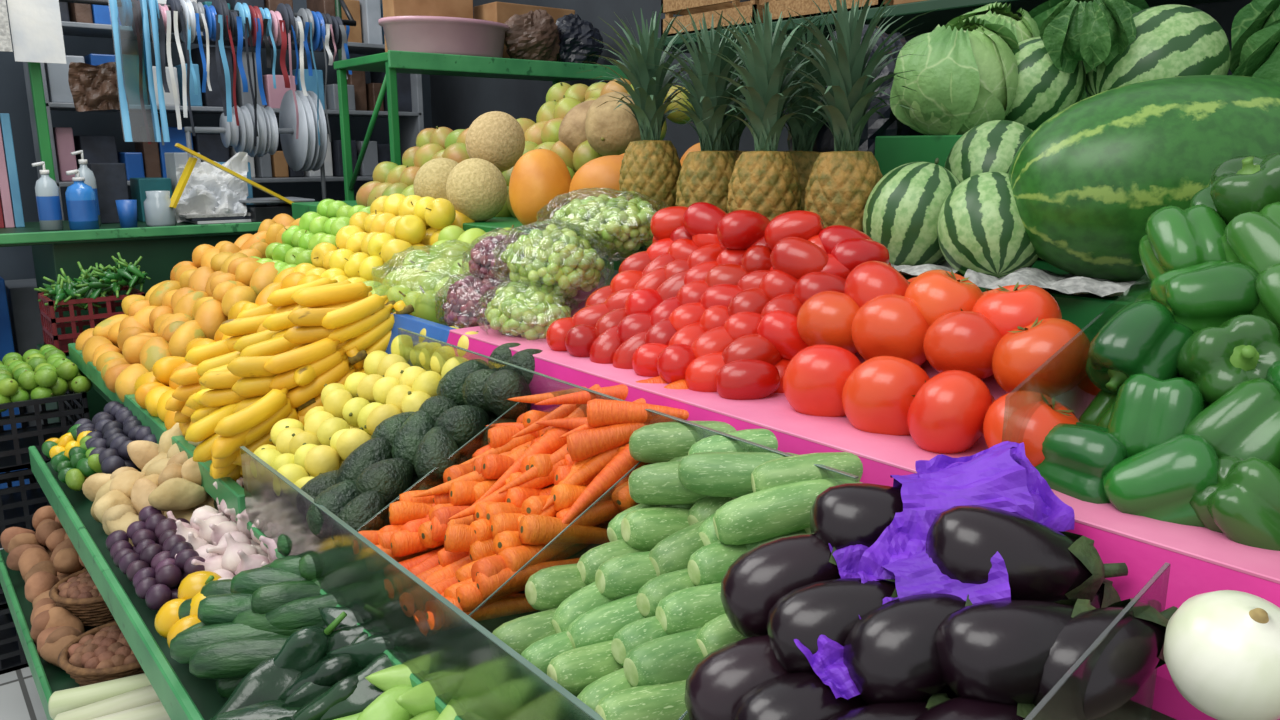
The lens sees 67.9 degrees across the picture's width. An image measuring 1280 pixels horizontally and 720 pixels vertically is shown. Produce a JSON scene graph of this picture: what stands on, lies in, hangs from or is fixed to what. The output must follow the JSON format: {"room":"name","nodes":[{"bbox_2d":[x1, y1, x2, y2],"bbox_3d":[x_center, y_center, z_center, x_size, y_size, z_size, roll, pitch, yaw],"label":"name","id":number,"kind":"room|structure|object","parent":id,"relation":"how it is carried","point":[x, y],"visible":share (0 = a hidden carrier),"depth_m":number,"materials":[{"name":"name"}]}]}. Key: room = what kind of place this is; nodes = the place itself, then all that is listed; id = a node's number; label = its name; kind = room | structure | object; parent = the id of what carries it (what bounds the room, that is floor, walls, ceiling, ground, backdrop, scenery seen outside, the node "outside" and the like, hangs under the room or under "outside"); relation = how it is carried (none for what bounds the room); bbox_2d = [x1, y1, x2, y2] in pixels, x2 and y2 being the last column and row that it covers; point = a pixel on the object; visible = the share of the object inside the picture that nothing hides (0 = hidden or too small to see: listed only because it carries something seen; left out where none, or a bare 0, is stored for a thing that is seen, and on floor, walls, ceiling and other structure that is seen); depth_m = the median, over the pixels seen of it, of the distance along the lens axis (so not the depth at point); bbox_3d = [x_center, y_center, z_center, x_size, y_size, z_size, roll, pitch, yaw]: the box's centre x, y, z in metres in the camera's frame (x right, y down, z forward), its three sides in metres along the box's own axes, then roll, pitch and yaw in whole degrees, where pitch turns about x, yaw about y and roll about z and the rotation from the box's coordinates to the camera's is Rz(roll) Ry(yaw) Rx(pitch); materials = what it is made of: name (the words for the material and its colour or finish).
{"room":"produce market","nodes":[
{"label":"produce market","id":0,"kind":"room"},
{"bbox_2d":[0,548,46,719],"bbox_3d":[-1.207,1.315,1.003,7.000,0.100,8.600,-10,16,-38],"label":"floor","id":1,"kind":"structure","parent":0,"point":[19,696],"depth_m":2.58,"materials":[{"name":"tile"}]},
{"bbox_2d":[0,607,28,674],"bbox_3d":[-1.874,0.751,2.882,0.425,0.190,0.420,-10,16,-38],"label":"plastic crate","id":2,"kind":"object","parent":1,"relation":"on","point":[12,655],"visible":0.03,"depth_m":2.72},
{"bbox_2d":[0,542,8,608],"bbox_3d":[-1.874,0.561,2.840,0.425,0.190,0.420,-10,16,-38],"label":"plastic crate","id":3,"kind":"object","parent":2,"relation":"on","point":[3,603],"visible":0.02,"depth_m":2.67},
{"bbox_2d":[0,468,50,541],"bbox_3d":[-1.874,0.370,2.797,0.425,0.190,0.420,-10,16,-38],"label":"plastic crate","id":4,"kind":"object","parent":3,"relation":"on","point":[18,504],"visible":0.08,"depth_m":2.67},
{"bbox_2d":[0,390,89,472],"bbox_3d":[-1.874,0.180,2.755,0.425,0.190,0.420,-10,16,-38],"label":"plastic crate","id":5,"kind":"object","parent":4,"relation":"on","point":[15,442],"visible":0.51,"depth_m":2.67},
{"bbox_2d":[0,344,91,411],"bbox_3d":[-1.859,0.067,2.751,0.443,0.141,0.410,-10,16,-38],"label":"pile","id":6,"kind":"object","parent":5,"relation":"in","point":[44,372],"visible":0.97,"depth_m":2.71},
{"bbox_2d":[5,278,43,482],"bbox_3d":[-2.593,0.111,4.134,0.180,0.900,0.300,-10,16,-38],"label":"storage box","id":7,"kind":"object","parent":1,"relation":"on","point":[23,304],"visible":0.14,"depth_m":3.93,"materials":[{"name":"grey plastic"}]},
{"bbox_2d":[37,344,107,423],"bbox_3d":[-1.838,0.340,3.328,0.340,0.800,0.310,-10,16,-38],"label":"stand","id":8,"kind":"object","parent":1,"relation":"on","point":[96,402],"visible":0.09,"depth_m":3.12,"materials":[{"name":"green paint"}]},
{"bbox_2d":[37,286,145,355],"bbox_3d":[-1.846,-0.137,3.216,0.280,0.180,0.250,-10,16,-38],"label":"crate","id":9,"kind":"object","parent":8,"relation":"on","point":[47,313],"visible":0.46,"depth_m":3.12,"materials":[{"name":"plastic"}]},
{"bbox_2d":[34,252,150,313],"bbox_3d":[-1.832,-0.261,3.200,0.347,0.190,0.334,-10,16,-38],"label":"jalapeno","id":10,"kind":"object","parent":9,"relation":"on","point":[97,283],"visible":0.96,"depth_m":3.13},
{"bbox_2d":[0,220,261,334],"bbox_3d":[-2.041,0.041,3.811,1.400,1.175,0.660,-10,16,-38],"label":"countertop","id":11,"kind":"structure","parent":1,"relation":"on","point":[161,248],"depth_m":3.49,"materials":[{"name":"green paint"}]},
{"bbox_2d":[0,113,24,227],"bbox_3d":[-2.390,-0.742,3.429,0.221,0.530,0.060,-10,16,-38],"label":"book","id":12,"kind":"object","parent":11,"relation":"on","point":[11,210],"visible":1,"depth_m":3.48,"materials":[{"name":"blue paper"}]},
{"bbox_2d":[28,62,55,181],"bbox_3d":[-2.166,-0.799,3.453,0.035,0.630,0.035,-10,16,-38],"label":"post","id":13,"kind":"object","parent":11,"relation":"on","point":[35,73],"visible":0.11,"depth_m":3.42,"materials":[{"name":"metal"}]},
{"bbox_2d":[32,161,63,229],"bbox_3d":[-2.113,-0.586,3.389,0.073,0.241,0.072,-10,16,-38],"label":"sanitizer bottle","id":14,"kind":"object","parent":11,"relation":"on","point":[46,188],"visible":1,"depth_m":3.37,"materials":[{"name":"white plastic"}]},
{"bbox_2d":[65,169,98,229],"bbox_3d":[-2.008,-0.577,3.413,0.095,0.213,0.094,-10,16,-38],"label":"soap bottle","id":15,"kind":"object","parent":11,"relation":"on","point":[81,203],"visible":1,"depth_m":3.38,"materials":[{"name":"blue plastic"}]},
{"bbox_2d":[87,163,128,223],"bbox_3d":[-2.103,-0.660,3.751,0.120,0.230,0.160,-10,16,-38],"label":"book","id":16,"kind":"object","parent":11,"relation":"on","point":[111,178],"visible":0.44,"depth_m":3.69,"materials":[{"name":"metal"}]},
{"bbox_2d":[59,0,355,146],"bbox_3d":[-1.778,-1.210,3.690,1.408,1.330,0.284,-10,16,-38],"label":"straps","id":17,"kind":"object","parent":11,"relation":"on","point":[133,22],"visible":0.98,"depth_m":3.65,"materials":[{"name":"plastic"}]},
{"bbox_2d":[7,0,66,63],"bbox_3d":[-2.103,-1.225,3.296,0.155,0.370,0.004,-10,16,-38],"label":"notice","id":18,"kind":"object","parent":17,"relation":"hanging from","point":[35,25],"visible":1,"depth_m":3.31,"materials":[{"name":"white paper"}]},
{"bbox_2d":[68,62,119,111],"bbox_3d":[-2.003,-1.011,3.516,0.188,0.181,0.047,-5,13,-22],"label":"paper bag","id":19,"kind":"object","parent":17,"relation":"hanging from","point":[92,87],"visible":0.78,"depth_m":3.52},
{"bbox_2d":[185,219,250,223],"bbox_3d":[-1.690,-0.568,3.843,0.250,0.011,0.250,-10,16,-38],"label":"paper stack","id":20,"kind":"object","parent":11,"relation":"on","point":[235,220],"visible":0.27,"depth_m":3.73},
{"bbox_2d":[185,216,250,220],"bbox_3d":[-1.706,-0.577,3.828,0.250,0.011,0.250,-10,16,-38],"label":"paper stack","id":21,"kind":"object","parent":20,"relation":"on","point":[233,217],"visible":0.3,"depth_m":3.72,"materials":[{"name":"paper"}]},
{"bbox_2d":[179,213,250,217],"bbox_3d":[-1.721,-0.586,3.813,0.250,0.011,0.250,-10,16,-38],"label":"paper stack","id":22,"kind":"object","parent":21,"relation":"on","point":[201,215],"visible":0.54,"depth_m":3.70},
{"bbox_2d":[175,152,247,222],"bbox_3d":[-1.701,-0.689,3.780,0.268,0.273,0.183,-3,13,-13],"label":"plastic bag","id":23,"kind":"object","parent":22,"relation":"on","point":[208,189],"visible":0.73,"depth_m":3.79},
{"bbox_2d":[184,90,327,199],"bbox_3d":[-1.606,-0.871,4.011,0.570,0.530,0.340,-10,16,-38],"label":"stand","id":24,"kind":"object","parent":11,"relation":"on","point":[304,153],"visible":0.89,"depth_m":3.98,"materials":[{"name":"grey plastic"}]},
{"bbox_2d":[23,0,423,220],"bbox_3d":[-1.882,-0.735,4.602,1.690,2.350,0.360,-10,16,-38],"label":"storage rack","id":25,"kind":"object","parent":1,"relation":"on","point":[77,19],"visible":0.38,"depth_m":4.38,"materials":[{"name":"grey metal"}]},
{"bbox_2d":[333,50,628,200],"bbox_3d":[-0.628,-0.334,4.073,1.080,1.795,0.515,-10,16,-38],"label":"metal shelf","id":26,"kind":"object","parent":1,"relation":"on","point":[392,62],"visible":0.5,"depth_m":3.67,"materials":[{"name":"metal"}]},
{"bbox_2d":[382,0,472,51],"bbox_3d":[-0.868,-1.397,3.913,0.360,0.360,0.100,-10,16,-38],"label":"cardboard box","id":27,"kind":"object","parent":26,"relation":"on","point":[444,8],"visible":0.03,"depth_m":3.85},
{"bbox_2d":[378,16,508,57],"bbox_3d":[-0.757,-1.240,3.711,0.524,0.140,0.388,-10,16,-38],"label":"plastic tub","id":28,"kind":"object","parent":26,"relation":"on","point":[426,34],"visible":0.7,"depth_m":3.54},
{"bbox_2d":[474,2,574,61],"bbox_3d":[-0.499,-1.398,4.147,0.400,0.260,0.190,-10,16,-38],"label":"cardboard box","id":29,"kind":"object","parent":26,"relation":"on","point":[500,12],"visible":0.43,"depth_m":3.99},
{"bbox_2d":[503,9,559,60],"bbox_3d":[-0.446,-1.314,3.882,0.236,0.230,0.222,0,12,-2],"label":"bag","id":30,"kind":"object","parent":26,"relation":"on","point":[531,35],"visible":0.75,"depth_m":3.81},
{"bbox_2d":[556,13,603,63],"bbox_3d":[-0.266,-1.340,4.027,0.237,0.241,0.215,-10,16,-38],"label":"plastic bag","id":31,"kind":"object","parent":26,"relation":"on","point":[575,34],"visible":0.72,"depth_m":3.95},
{"bbox_2d":[0,135,1279,719],"bbox_3d":[-0.051,0.281,2.030,2.060,1.475,3.550,-10,16,-38],"label":"stall","id":32,"kind":"object","parent":1,"relation":"on","point":[1202,560],"visible":0.23,"depth_m":1.24,"materials":[{"name":"green paint"}]},
{"bbox_2d":[0,506,85,602],"bbox_3d":[-1.346,0.427,2.334,0.365,0.213,0.484,-10,16,-38],"label":"potatoes","id":33,"kind":"object","parent":32,"relation":"in","point":[43,558],"visible":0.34,"depth_m":2.23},
{"bbox_2d":[0,549,106,719],"bbox_3d":[-0.696,0.651,1.642,0.480,0.119,2.550,-10,16,-38],"label":"tray","id":34,"kind":"object","parent":32,"relation":"on","point":[48,678],"depth_m":1.98,"materials":[{"name":"green paint"}]},
{"bbox_2d":[30,590,84,668],"bbox_3d":[-1.219,0.555,1.983,0.092,0.089,0.329,-10,16,-38],"label":"potatoes","id":35,"kind":"object","parent":32,"relation":"in","point":[54,627],"visible":0.78,"depth_m":1.95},
{"bbox_2d":[42,424,102,490],"bbox_3d":[-1.280,0.224,2.180,0.132,0.100,0.340,-10,16,-38],"label":"fruit","id":36,"kind":"object","parent":32,"relation":"on","point":[69,456],"visible":0.73,"depth_m":2.09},
{"bbox_2d":[49,569,114,625],"bbox_3d":[-1.172,0.505,2.065,0.190,0.093,0.190,-10,16,-38],"label":"wicker basket","id":37,"kind":"object","parent":32,"relation":"on","point":[77,592],"visible":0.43,"depth_m":2.00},
{"bbox_2d":[57,621,144,686],"bbox_3d":[-1.010,0.570,1.859,0.220,0.084,0.220,-11,17,-42],"label":"wicker basket","id":38,"kind":"object","parent":32,"relation":"on","point":[102,653],"visible":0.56,"depth_m":1.79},
{"bbox_2d":[48,673,170,719],"bbox_3d":[-0.868,0.598,1.689,0.335,0.099,0.178,-5,13,-22],"label":"bunch","id":39,"kind":"object","parent":32,"relation":"on","point":[134,697],"visible":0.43,"depth_m":1.66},
{"bbox_2d":[74,401,156,473],"bbox_3d":[-1.155,0.146,2.238,0.301,0.165,0.424,-10,16,-38],"label":"plums","id":40,"kind":"object","parent":32,"relation":"on","point":[114,428],"visible":0.4,"depth_m":2.14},
{"bbox_2d":[28,446,227,719],"bbox_3d":[-0.599,0.387,1.539,0.385,0.158,2.360,-10,16,-38],"label":"tray","id":41,"kind":"object","parent":32,"relation":"on","point":[183,695],"depth_m":1.56,"materials":[{"name":"green paint"}]},
{"bbox_2d":[82,423,214,546],"bbox_3d":[-0.907,0.239,1.923,0.375,0.238,0.398,-10,16,-38],"label":"pile","id":42,"kind":"object","parent":32,"relation":"on","point":[168,480],"visible":0.41,"depth_m":1.80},
{"bbox_2d":[106,506,204,610],"bbox_3d":[-0.816,0.340,1.634,0.143,0.097,0.326,-10,16,-38],"label":"onions","id":43,"kind":"object","parent":32,"relation":"on","point":[153,568],"visible":0.82,"depth_m":1.59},
{"bbox_2d":[68,343,248,520],"bbox_3d":[-1.074,0.057,2.364,0.360,0.208,1.680,-10,16,-38],"label":"tray","id":44,"kind":"object","parent":32,"relation":"on","point":[228,489],"depth_m":1.95,"materials":[{"name":"green paint"}]},
{"bbox_2d":[75,244,277,401],"bbox_3d":[-1.282,-0.111,2.710,0.551,0.385,0.799,-10,16,-38],"label":"mangoes","id":45,"kind":"object","parent":32,"relation":"on","point":[199,295],"visible":0.74,"depth_m":2.57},
{"bbox_2d":[155,571,221,647],"bbox_3d":[-0.647,0.397,1.443,0.153,0.136,0.161,-10,16,-38],"label":"peppers","id":46,"kind":"object","parent":32,"relation":"on","point":[168,625],"visible":0.18,"depth_m":1.41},
{"bbox_2d":[167,477,277,579],"bbox_3d":[-0.643,0.285,1.637,0.294,0.186,0.368,-10,16,-38],"label":"garlic","id":47,"kind":"object","parent":32,"relation":"on","point":[228,548],"visible":0.34,"depth_m":1.58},
{"bbox_2d":[134,267,320,431],"bbox_3d":[-0.891,-0.019,2.217,0.506,0.338,0.480,-10,16,-38],"label":"mangoes","id":48,"kind":"object","parent":32,"relation":"on","point":[154,388],"visible":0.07,"depth_m":2.21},
{"bbox_2d":[170,531,343,698],"bbox_3d":[-0.473,0.355,1.410,0.415,0.176,0.309,-10,16,-38],"label":"pile","id":49,"kind":"object","parent":32,"relation":"on","point":[246,618],"visible":0.48,"depth_m":1.32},
{"bbox_2d":[215,213,299,257],"bbox_3d":[-1.168,-0.350,2.981,0.312,0.197,0.327,-10,16,-38],"label":"fruit","id":50,"kind":"object","parent":32,"relation":"on","point":[270,231],"visible":0.3,"depth_m":2.94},
{"bbox_2d":[165,277,413,485],"bbox_3d":[-0.699,0.036,1.875,0.437,0.375,0.424,-10,16,-38],"label":"bananas","id":51,"kind":"object","parent":32,"relation":"on","point":[280,356],"visible":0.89,"depth_m":1.76,"materials":[{"name":"food"}]},
{"bbox_2d":[209,607,391,719],"bbox_3d":[-0.343,0.396,1.257,0.458,0.223,0.257,-7,14,-27],"label":"peppers","id":52,"kind":"object","parent":32,"relation":"on","point":[319,672],"visible":0.5,"depth_m":1.19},
{"bbox_2d":[251,199,369,274],"bbox_3d":[-0.904,-0.319,2.703,0.365,0.260,0.379,-10,16,-38],"label":"apples","id":53,"kind":"object","parent":32,"relation":"on","point":[314,228],"visible":0.4,"depth_m":2.66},
{"bbox_2d":[250,326,478,495],"bbox_3d":[-0.444,0.108,1.653,0.438,0.316,0.313,-10,16,-38],"label":"apples","id":54,"kind":"object","parent":32,"relation":"on","point":[348,417],"visible":0.55,"depth_m":1.60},
{"bbox_2d":[294,193,475,282],"bbox_3d":[-0.646,-0.274,2.390,0.382,0.278,0.444,-10,16,-38],"label":"lemons","id":55,"kind":"object","parent":32,"relation":"on","point":[376,244],"visible":0.7,"depth_m":2.31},
{"bbox_2d":[334,663,462,719],"bbox_3d":[-0.215,0.421,1.115,0.352,0.143,0.201,-10,16,-38],"label":"peppers","id":56,"kind":"object","parent":32,"relation":"on","point":[399,700],"visible":0.3,"depth_m":1.09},
{"bbox_2d":[296,343,541,548],"bbox_3d":[-0.289,0.127,1.457,0.454,0.273,0.232,-9,15,-36],"label":"avocados","id":57,"kind":"object","parent":32,"relation":"on","point":[404,447],"visible":0.63,"depth_m":1.39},
{"bbox_2d":[413,158,457,199],"bbox_3d":[-0.521,-0.455,2.512,0.151,0.157,0.155,-3,13,-13],"label":"cantaloupe","id":58,"kind":"object","parent":32,"relation":"on","point":[430,180],"visible":0.47,"depth_m":2.44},
{"bbox_2d":[363,225,520,323],"bbox_3d":[-0.393,-0.167,2.081,0.425,0.250,0.413,-10,16,-38],"label":"grapes","id":59,"kind":"object","parent":32,"relation":"on","point":[423,281],"visible":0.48,"depth_m":2.03,"materials":[{"name":"food"}]},
{"bbox_2d":[442,276,503,327],"bbox_3d":[-0.307,-0.097,1.781,0.154,0.140,0.195,-10,16,-38],"label":"grapes","id":60,"kind":"object","parent":32,"relation":"on","point":[468,298],"visible":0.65,"depth_m":1.73,"materials":[{"name":"purple food"}]},
{"bbox_2d":[446,158,506,221],"bbox_3d":[-0.408,-0.424,2.375,0.151,0.157,0.155,-4,13,-16],"label":"cantaloupe","id":61,"kind":"object","parent":32,"relation":"on","point":[476,188],"visible":0.94,"depth_m":2.32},
{"bbox_2d":[465,111,524,171],"bbox_3d":[-0.375,-0.565,2.464,0.154,0.155,0.154,-3,13,-12],"label":"cantaloupe","id":62,"kind":"object","parent":61,"relation":"on","point":[496,137],"visible":0.83,"depth_m":2.41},
{"bbox_2d":[468,234,517,286],"bbox_3d":[-0.258,-0.184,1.828,0.166,0.142,0.208,-9,15,-35],"label":"grapes","id":63,"kind":"object","parent":32,"relation":"on","point":[485,262],"visible":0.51,"depth_m":1.78,"materials":[{"name":"purple food"}]},
{"bbox_2d":[352,376,688,635],"bbox_3d":[-0.117,0.161,1.259,0.457,0.262,0.367,-10,16,-38],"label":"pile","id":64,"kind":"object","parent":32,"relation":"on","point":[464,536],"visible":0.86,"depth_m":1.19,"materials":[{"name":"food"}]},
{"bbox_2d":[356,78,694,217],"bbox_3d":[-0.393,-0.612,2.876,0.641,0.448,1.048,-10,16,-38],"label":"mangoes","id":65,"kind":"object","parent":32,"relation":"on","point":[389,178],"visible":0.23,"depth_m":2.83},
{"bbox_2d":[484,281,570,339],"bbox_3d":[-0.191,-0.080,1.632,0.173,0.121,0.228,-10,16,-38],"label":"grapes","id":66,"kind":"object","parent":32,"relation":"on","point":[516,309],"visible":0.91,"depth_m":1.58,"materials":[{"name":"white food"}]},
{"bbox_2d":[509,148,571,228],"bbox_3d":[-0.228,-0.393,2.188,0.148,0.187,0.151,8,15,34],"label":"melon","id":67,"kind":"object","parent":32,"relation":"on","point":[540,180],"visible":0.8,"depth_m":2.13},
{"bbox_2d":[500,224,604,297],"bbox_3d":[-0.154,-0.168,1.667,0.201,0.154,0.242,-10,16,-38],"label":"grapes","id":68,"kind":"object","parent":32,"relation":"on","point":[564,263],"visible":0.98,"depth_m":1.61,"materials":[{"name":"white food"}]},
{"bbox_2d":[569,155,623,201],"bbox_3d":[-0.061,-0.372,2.080,0.183,0.149,0.154,-3,13,-14],"label":"melon","id":69,"kind":"object","parent":32,"relation":"on","point":[601,175],"visible":0.34,"depth_m":2.02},
{"bbox_2d":[551,194,655,257],"bbox_3d":[-0.062,-0.252,1.767,0.232,0.132,0.331,-10,16,-38],"label":"grapes","id":70,"kind":"object","parent":32,"relation":"on","point":[611,226],"visible":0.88,"depth_m":1.69,"materials":[{"name":"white food"}]},
{"bbox_2d":[585,92,640,155],"bbox_3d":[-0.060,-0.592,2.389,0.162,0.162,0.169,-3,13,-15],"label":"melon","id":71,"kind":"object","parent":32,"relation":"on","point":[609,131],"visible":0.74,"depth_m":2.32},
{"bbox_2d":[573,4,700,211],"bbox_3d":[0.018,-0.461,1.837,0.287,0.417,0.291,-5,13,-20],"label":"pineapple","id":72,"kind":"object","parent":32,"relation":"on","point":[651,166],"visible":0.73,"depth_m":1.80,"materials":[{"name":"green plant"}]},
{"bbox_2d":[492,421,862,719],"bbox_3d":[0.063,0.226,1.039,0.446,0.271,0.336,-10,16,-38],"label":"zucchini","id":73,"kind":"object","parent":32,"relation":"on","point":[623,628],"visible":0.67,"depth_m":0.98,"materials":[{"name":"food"}]},
{"bbox_2d":[642,8,760,213],"bbox_3d":[0.133,-0.414,1.720,0.268,0.416,0.292,-3,13,-15],"label":"pineapple","id":74,"kind":"object","parent":32,"relation":"on","point":[705,175],"visible":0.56,"depth_m":1.69,"materials":[{"name":"green plant"}]},
{"bbox_2d":[240,328,1170,719],"bbox_3d":[0.022,0.085,1.264,0.694,0.512,1.338,-10,16,-38],"label":"glass panels","id":75,"kind":"object","parent":32,"relation":"on","point":[468,664],"visible":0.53,"depth_m":1.08,"materials":[{"name":"clear"}]},
{"bbox_2d":[248,504,1175,719],"bbox_3d":[0.049,0.312,1.012,0.345,0.203,1.870,-10,16,-38],"label":"tray","id":76,"kind":"object","parent":32,"relation":"on","point":[1163,707],"depth_m":1.12,"materials":[{"name":"glass"}]},
{"bbox_2d":[546,202,891,399],"bbox_3d":[0.112,-0.093,1.418,0.344,0.269,0.462,-10,16,-38],"label":"tomatoes","id":77,"kind":"object","parent":32,"relation":"on","point":[715,299],"visible":0.94,"depth_m":1.34,"materials":[{"name":"food"}]},
{"bbox_2d":[291,200,1149,341],"bbox_3d":[0.299,-0.229,2.207,0.960,0.155,3.550,-10,16,-38],"label":"shelf","id":78,"kind":"object","parent":32,"relation":"attached to","point":[1089,312],"depth_m":1.18,"materials":[{"name":"green paint"}]},
{"bbox_2d":[687,3,835,220],"bbox_3d":[0.208,-0.385,1.602,0.285,0.412,0.268,-10,16,-38],"label":"pineapple","id":79,"kind":"object","parent":32,"relation":"on","point":[765,180],"visible":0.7,"depth_m":1.57,"materials":[{"name":"green plant"}]},
{"bbox_2d":[737,9,868,210],"bbox_3d":[0.298,-0.418,1.746,0.278,0.413,0.292,-2,13,-8],"label":"pineapple","id":80,"kind":"object","parent":32,"relation":"on","point":[803,136],"visible":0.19,"depth_m":1.72,"materials":[{"name":"green plant"}]},
{"bbox_2d":[760,0,939,232],"bbox_3d":[0.326,-0.361,1.490,0.280,0.413,0.280,-1,13,-6],"label":"pineapple","id":81,"kind":"object","parent":32,"relation":"on","point":[841,181],"visible":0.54,"depth_m":1.45,"materials":[{"name":"green plant"}]},
{"bbox_2d":[787,37,923,154],"bbox_3d":[0.424,-0.428,1.868,0.253,0.398,0.277,-4,13,-16],"label":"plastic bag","id":82,"kind":"object","parent":32,"relation":"on","point":[876,125],"visible":0.06,"depth_m":1.75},
{"bbox_2d":[874,135,962,176],"bbox_3d":[1.148,-0.251,1.470,0.740,0.195,1.370,-10,16,-38],"label":"shelf","id":83,"kind":"object","parent":32,"relation":"attached to","point":[891,152],"depth_m":1.69,"materials":[{"name":"green paint"}]},
{"bbox_2d":[891,259,957,275],"bbox_3d":[0.370,-0.145,1.403,0.219,0.021,0.210,0,12,-1],"label":"newspaper","id":84,"kind":"object","parent":32,"relation":"on","point":[917,270],"visible":0.27,"depth_m":1.34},
{"bbox_2d":[863,158,959,265],"bbox_3d":[0.416,-0.218,1.436,0.153,0.171,0.152,-3,13,-15],"label":"watermelon","id":85,"kind":"object","parent":84,"relation":"on","point":[902,210],"visible":0.7,"depth_m":1.38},
{"bbox_2d":[684,483,1177,719],"bbox_3d":[0.224,0.226,0.773,0.321,0.217,0.329,-10,16,-38],"label":"eggplants","id":86,"kind":"object","parent":32,"relation":"on","point":[933,656],"visible":0.82,"depth_m":0.73,"materials":[{"name":"food"}]},
{"bbox_2d":[794,441,1074,699],"bbox_3d":[0.235,0.159,0.799,0.251,0.157,0.192,-2,13,-9],"label":"tissue paper","id":87,"kind":"object","parent":32,"relation":"on","point":[1000,476],"visible":0.59,"depth_m":0.80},
{"bbox_2d":[783,261,1100,466],"bbox_3d":[0.356,0.008,1.098,0.273,0.216,0.413,-10,16,-38],"label":"tomatoes","id":88,"kind":"object","parent":32,"relation":"on","point":[1017,334],"visible":0.94,"depth_m":1.03,"materials":[{"name":"food"}]},
{"bbox_2d":[890,15,1019,134],"bbox_3d":[0.559,-0.491,1.671,0.206,0.217,0.205,-12,17,-43],"label":"cabbage","id":89,"kind":"object","parent":32,"relation":"on","point":[971,67],"visible":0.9,"depth_m":1.60,"materials":[{"name":"green plant"}]},
{"bbox_2d":[944,120,1032,182],"bbox_3d":[0.558,-0.293,1.491,0.161,0.163,0.160,-3,13,-13],"label":"watermelon","id":90,"kind":"object","parent":32,"relation":"on","point":[991,146],"visible":0.34,"depth_m":1.44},
{"bbox_2d":[945,2,1039,41],"bbox_3d":[0.687,-0.595,1.867,0.197,0.201,0.204,4,13,18],"label":"cabbage","id":91,"kind":"object","parent":32,"relation":"on","point":[1024,27],"visible":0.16,"depth_m":1.79,"materials":[{"name":"green plant"}]},
{"bbox_2d":[1004,37,1085,130],"bbox_3d":[0.695,-0.481,1.683,0.167,0.174,0.167,-2,13,-11],"label":"watermelon","id":92,"kind":"object","parent":32,"relation":"on","point":[1044,90],"visible":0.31,"depth_m":1.62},
{"bbox_2d":[964,267,1148,296],"bbox_3d":[0.545,-0.110,1.245,0.218,0.020,0.210,8,15,33],"label":"newspaper","id":93,"kind":"object","parent":32,"relation":"on","point":[1069,283],"visible":0.77,"depth_m":1.20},
{"bbox_2d":[937,172,1038,277],"bbox_3d":[0.488,-0.183,1.319,0.145,0.153,0.150,8,15,31],"label":"watermelon","id":94,"kind":"object","parent":93,"relation":"on","point":[981,229],"visible":0.69,"depth_m":1.27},
{"bbox_2d":[1040,0,1135,73],"bbox_3d":[0.742,-0.544,1.575,0.139,0.136,0.136,11,17,41],"label":"leafy greens","id":95,"kind":"object","parent":32,"relation":"on","point":[1093,32],"visible":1,"depth_m":1.54,"materials":[{"name":"green plant"}]},
{"bbox_2d":[1008,75,1279,284],"bbox_3d":[0.713,-0.234,1.252,0.437,0.272,0.272,0,12,2],"label":"watermelon","id":96,"kind":"object","parent":32,"relation":"on","point":[1086,183],"visible":0.67,"depth_m":1.16,"materials":[{"name":"food"}]},
{"bbox_2d":[1035,153,1279,550],"bbox_3d":[0.631,0.025,0.858,0.435,0.430,0.427,-10,16,-38],"label":"bell peppers","id":97,"kind":"object","parent":32,"relation":"on","point":[1182,426],"visible":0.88,"depth_m":0.85,"materials":[{"name":"food"}]},
{"bbox_2d":[1085,4,1230,96],"bbox_3d":[0.881,-0.496,1.623,0.221,0.209,0.204,-2,13,-11],"label":"watermelon","id":98,"kind":"object","parent":32,"relation":"on","point":[1172,40],"visible":0.58,"depth_m":1.54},
{"bbox_2d":[1163,590,1279,719],"bbox_3d":[0.394,0.197,0.628,0.084,0.085,0.086,-6,14,-25],"label":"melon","id":99,"kind":"object","parent":32,"relation":"on","point":[1221,651],"visible":1,"depth_m":0.60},
{"bbox_2d":[1229,0,1279,73],"bbox_3d":[1.181,-0.555,1.670,0.250,0.238,0.239,7,14,29],"label":"lettuce","id":100,"kind":"object","parent":32,"relation":"on","point":[1256,15],"visible":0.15,"depth_m":1.69,"materials":[{"name":"green plant"}]},
{"bbox_2d":[1232,19,1279,81],"bbox_3d":[1.083,-0.444,1.509,0.249,0.240,0.240,9,15,36],"label":"lettuce","id":101,"kind":"object","parent":32,"relation":"on","point":[1260,53],"visible":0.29,"depth_m":1.51,"materials":[{"name":"green plant"}]},
{"bbox_2d":[639,0,1230,52],"bbox_3d":[0.984,-0.045,2.684,0.400,1.830,2.650,-10,16,-38],"label":"rack","id":102,"kind":"object","parent":1,"relation":"on","point":[949,10],"visible":0.11,"depth_m":2.55,"materials":[{"name":"metal"}]},
{"bbox_2d":[661,0,770,35],"bbox_3d":[0.355,-1.228,3.218,0.360,0.250,0.450,-10,16,-38],"label":"wooden crate","id":103,"kind":"object","parent":102,"relation":"on","point":[696,8],"visible":0.31,"depth_m":3.17,"materials":[{"name":"brown wood"}]},
{"bbox_2d":[766,0,893,21],"bbox_3d":[0.663,-1.146,2.846,0.360,0.250,0.430,-10,16,-38],"label":"wooden crate","id":104,"kind":"object","parent":102,"relation":"on","point":[805,8],"visible":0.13,"depth_m":2.80,"materials":[{"name":"brown wood"}]},
{"bbox_2d":[0,0,431,279],"bbox_3d":[-3.692,-0.959,3.644,7.000,3.200,0.100,-10,16,-38],"label":"wall","id":105,"kind":"structure","parent":0,"point":[16,262],"depth_m":4.47,"materials":[{"name":"paint"}]},
{"bbox_2d":[430,0,1251,159],"bbox_3d":[1.406,-0.698,2.462,0.100,3.200,8.200,-10,16,-38],"label":"wall","id":106,"kind":"structure","parent":0,"point":[456,101],"depth_m":4.33,"materials":[{"name":"paint"}]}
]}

